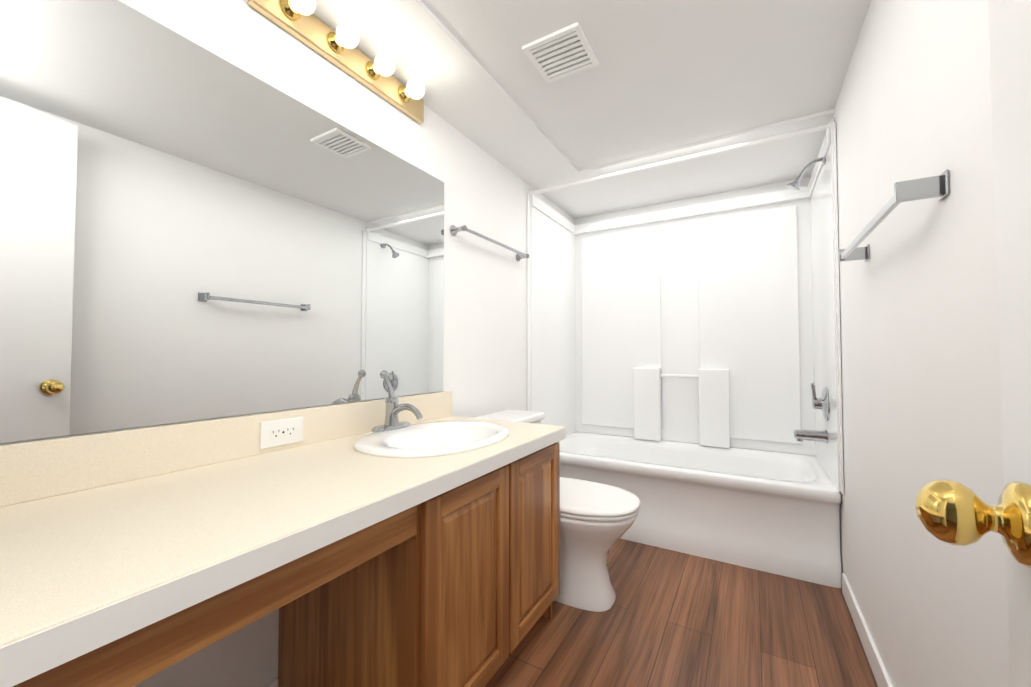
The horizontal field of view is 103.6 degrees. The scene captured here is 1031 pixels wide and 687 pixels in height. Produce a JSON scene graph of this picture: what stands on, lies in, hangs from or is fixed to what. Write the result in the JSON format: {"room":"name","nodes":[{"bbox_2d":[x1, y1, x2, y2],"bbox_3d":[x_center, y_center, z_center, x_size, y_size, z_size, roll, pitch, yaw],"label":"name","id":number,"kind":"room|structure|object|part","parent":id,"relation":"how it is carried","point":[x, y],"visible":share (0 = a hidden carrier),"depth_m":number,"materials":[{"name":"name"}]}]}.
{"room":"bathroom","nodes":[
{"label":"bathroom","id":0,"kind":"room"},
{"bbox_2d":[0,0,573,686],"bbox_3d":[-0.372,0.014,1.851,0.100,2.110,3.360,-1,-2,30],"label":"wall","id":1,"kind":"structure","parent":0,"point":[486,320],"depth_m":1.82,"materials":[{"name":"paint"}]},
{"bbox_2d":[0,0,443,442],"bbox_3d":[-0.721,-0.278,1.154,0.005,0.944,1.570,-1,-2,30],"label":"mirror","id":2,"kind":"object","parent":1,"relation":"attached to","point":[190,230],"visible":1,"depth_m":0.99,"materials":[{"name":"clear glass"}]},
{"bbox_2d":[0,391,451,505],"bbox_3d":[-0.703,0.253,1.151,0.019,0.110,1.622,-1,-2,30],"label":"backsplash","id":3,"kind":"structure","parent":1,"relation":"attached to","point":[41,468],"depth_m":0.94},
{"bbox_2d":[260,417,302,448],"bbox_3d":[-0.674,0.257,1.176,0.007,0.074,0.124,-1,-2,30],"label":"outlet","id":4,"kind":"object","parent":3,"relation":"attached to","point":[275,432],"depth_m":1.17,"materials":[{"name":"white plastic"}]},
{"bbox_2d":[264,678,278,686],"bbox_3d":[-0.902,0.999,0.801,0.012,0.085,0.857,-1,-2,30],"label":"baseboard","id":5,"kind":"structure","parent":1,"relation":"attached to","point":[274,682],"depth_m":1.16,"materials":[{"name":"paint"}]},
{"bbox_2d":[248,0,424,123],"bbox_3d":[-0.523,-0.985,1.393,0.125,0.098,0.680,-1,-2,30],"label":"sconce","id":6,"kind":"object","parent":1,"relation":"attached to","point":[299,20],"visible":0.98,"depth_m":1.33,"materials":[{"name":"gold metal"}]},
{"bbox_2d":[450,225,529,260],"bbox_3d":[-0.107,-0.523,2.146,0.075,0.048,0.658,-1,-2,30],"label":"towel rail","id":7,"kind":"object","parent":1,"relation":"attached to","point":[454,230],"visible":1,"depth_m":2.02,"materials":[{"name":"silver metal"}]},
{"bbox_2d":[529,118,833,194],"bbox_3d":[0.762,-0.966,2.201,1.529,0.056,0.056,-1,-2,30],"label":"rail","id":8,"kind":"object","parent":1,"relation":"attached to","point":[718,151],"visible":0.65,"depth_m":2.10,"materials":[{"name":"paint"}]},
{"bbox_2d":[312,0,579,184],"bbox_3d":[-0.372,-1.044,1.447,0.335,0.016,2.412,-1,-2,30],"label":"soffit","id":9,"kind":"structure","parent":0,"point":[467,96],"depth_m":1.59,"materials":[{"name":"paint"}]},
{"bbox_2d":[420,0,870,218],"bbox_3d":[0.334,-1.093,1.470,1.735,0.116,3.360,-1,-2,30],"label":"ceiling","id":10,"kind":"structure","parent":0,"point":[665,74],"depth_m":1.64,"materials":[{"name":"paint"}]},
{"bbox_2d":[522,22,598,82],"bbox_3d":[0.167,-1.045,1.474,0.210,0.012,0.210,-1,-2,30],"label":"ceiling vent","id":11,"kind":"object","parent":10,"relation":"in","point":[561,53],"visible":1,"depth_m":1.46,"materials":[{"name":"white plastic"}]},
{"bbox_2d":[485,539,877,686],"bbox_3d":[-0.043,1.065,0.763,1.735,0.050,4.860,-1,-2,30],"label":"floor","id":12,"kind":"structure","parent":0,"point":[670,618],"depth_m":1.48,"materials":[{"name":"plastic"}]},
{"bbox_2d":[20,438,564,686],"bbox_3d":[-0.471,0.698,1.004,0.556,0.696,1.622,-1,-2,30],"label":"bathroom vanity","id":13,"kind":"object","parent":12,"relation":"on","point":[391,540],"depth_m":1.01,"materials":[{"name":"laminate"}]},
{"bbox_2d":[0,416,565,686],"bbox_3d":[-0.463,0.360,1.008,0.575,0.112,1.622,-1,-2,30],"label":"countertop","id":14,"kind":"structure","parent":13,"relation":"on","point":[83,572],"depth_m":0.65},
{"bbox_2d":[368,370,427,429],"bbox_3d":[-0.397,0.197,1.407,0.198,0.203,0.160,-1,-2,30],"label":"faucet","id":15,"kind":"object","parent":14,"relation":"on","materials":[{"name":"silver metal"}]},
{"bbox_3d":[-0.041,0.658,1.250,0.020,0.601,0.765,-1,-2,30],"label":"frame","id":16,"kind":"part","parent":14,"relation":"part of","materials":[{"name":"brown wood"}]},
{"bbox_2d":[320,414,535,465],"bbox_3d":[-0.259,0.369,1.345,0.430,0.148,0.544,-1,-2,30],"label":"sink","id":17,"kind":"object","parent":14,"relation":"in","point":[441,438],"depth_m":1.36,"materials":[{"name":"white ceramic"}]},
{"bbox_3d":[-0.118,0.653,1.077,0.018,0.573,0.260,-1,-2,30],"label":"door rail","id":18,"kind":"part","parent":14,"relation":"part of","materials":[{"name":"brown wood"}]},
{"bbox_3d":[0.071,0.662,1.403,0.018,0.573,0.260,-1,-2,30],"label":"door rail","id":19,"kind":"part","parent":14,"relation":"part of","materials":[{"name":"brown wood"}]},
{"bbox_3d":[-0.120,0.653,1.079,0.014,0.469,0.260,-1,-2,30],"label":"door panel","id":20,"kind":"part","parent":13,"relation":"part of","materials":[{"name":"brown wood"}]},
{"bbox_3d":[0.069,0.662,1.404,0.014,0.469,0.260,-1,-2,30],"label":"door panel","id":21,"kind":"part","parent":13,"relation":"part of","materials":[{"name":"brown wood"}]},
{"bbox_2d":[474,410,640,611],"bbox_3d":[0.178,0.704,1.801,0.727,0.728,0.396,-1,-2,30],"label":"toilet","id":22,"kind":"object","parent":12,"relation":"on","point":[597,520],"visible":0.38,"depth_m":1.64,"materials":[{"name":"white ceramic"}]},
{"bbox_3d":[-0.041,0.362,1.938,0.219,0.036,0.396,-1,-2,30],"label":"tank lid","id":23,"kind":"part","parent":22,"relation":"part of","materials":[{"name":"white ceramic"}]},
{"bbox_3d":[0.233,0.662,1.770,0.600,0.038,0.390,-1,-2,30],"label":"seat","id":24,"kind":"part","parent":22,"relation":"part of","materials":[{"name":"white plastic"}]},
{"bbox_2d":[527,122,843,587],"bbox_3d":[0.930,0.071,2.461,1.529,2.030,0.787,-1,-2,30],"label":"bathtub","id":25,"kind":"object","parent":12,"relation":"on","point":[684,385],"visible":0.9,"depth_m":2.56,"materials":[{"name":"plastic"}]},
{"bbox_3d":[0.935,-0.144,2.476,1.529,1.600,0.738,-1,-2,30],"label":"panel mould","id":26,"kind":"part","parent":25,"relation":"part of","materials":[{"name":"plastic"}]},
{"bbox_2d":[794,383,829,443],"bbox_3d":[1.472,0.344,2.030,0.137,0.295,0.169,-1,-2,30],"label":"tub faucet","id":27,"kind":"object","parent":25,"relation":"on","point":[823,403],"depth_m":1.99,"materials":[{"name":"silver metal"}]},
{"bbox_2d":[574,177,810,224],"bbox_3d":[1.155,0.042,2.848,1.535,2.110,0.100,-1,-2,30],"label":"wall","id":28,"kind":"structure","parent":0,"point":[778,186],"depth_m":2.78,"materials":[{"name":"paint"}]},
{"bbox_2d":[832,0,1009,686],"bbox_3d":[1.041,-0.008,1.029,0.100,2.110,3.360,-1,-2,30],"label":"wall","id":29,"kind":"structure","parent":0,"point":[920,364],"depth_m":0.92,"materials":[{"name":"paint"}]},
{"bbox_2d":[842,573,892,686],"bbox_3d":[0.801,0.996,0.701,0.012,0.085,2.397,-1,-2,30],"label":"baseboard","id":30,"kind":"structure","parent":29,"relation":"attached to","point":[881,676],"depth_m":1.38,"materials":[{"name":"paint"}]},
{"bbox_2d":[839,169,948,261],"bbox_3d":[0.963,-0.302,1.077,0.073,0.048,0.654,-1,-2,30],"label":"towel rail","id":31,"kind":"object","parent":29,"relation":"attached to","point":[923,188],"visible":1,"depth_m":0.82,"materials":[{"name":"silver metal"}]},
{"bbox_3d":[-0.486,-0.035,0.032,1.535,2.110,0.100,-1,-2,30],"label":"wall","id":32,"kind":"structure","parent":0,"visible":0},
{"bbox_2d":[988,0,1030,686],"bbox_3d":[0.257,-0.007,0.091,0.035,2.033,0.710,-1,-2,37],"label":"door","id":33,"kind":"structure","parent":32,"relation":"in","point":[1010,42],"depth_m":0.35,"materials":[{"name":"paint"}]},
{"bbox_2d":[915,479,1030,567],"bbox_3d":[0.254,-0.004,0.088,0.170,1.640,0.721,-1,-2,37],"label":"door knob","id":34,"kind":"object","parent":33,"relation":"attached to","point":[951,512],"depth_m":0.34,"materials":[{"name":"gold metal"}]}
]}

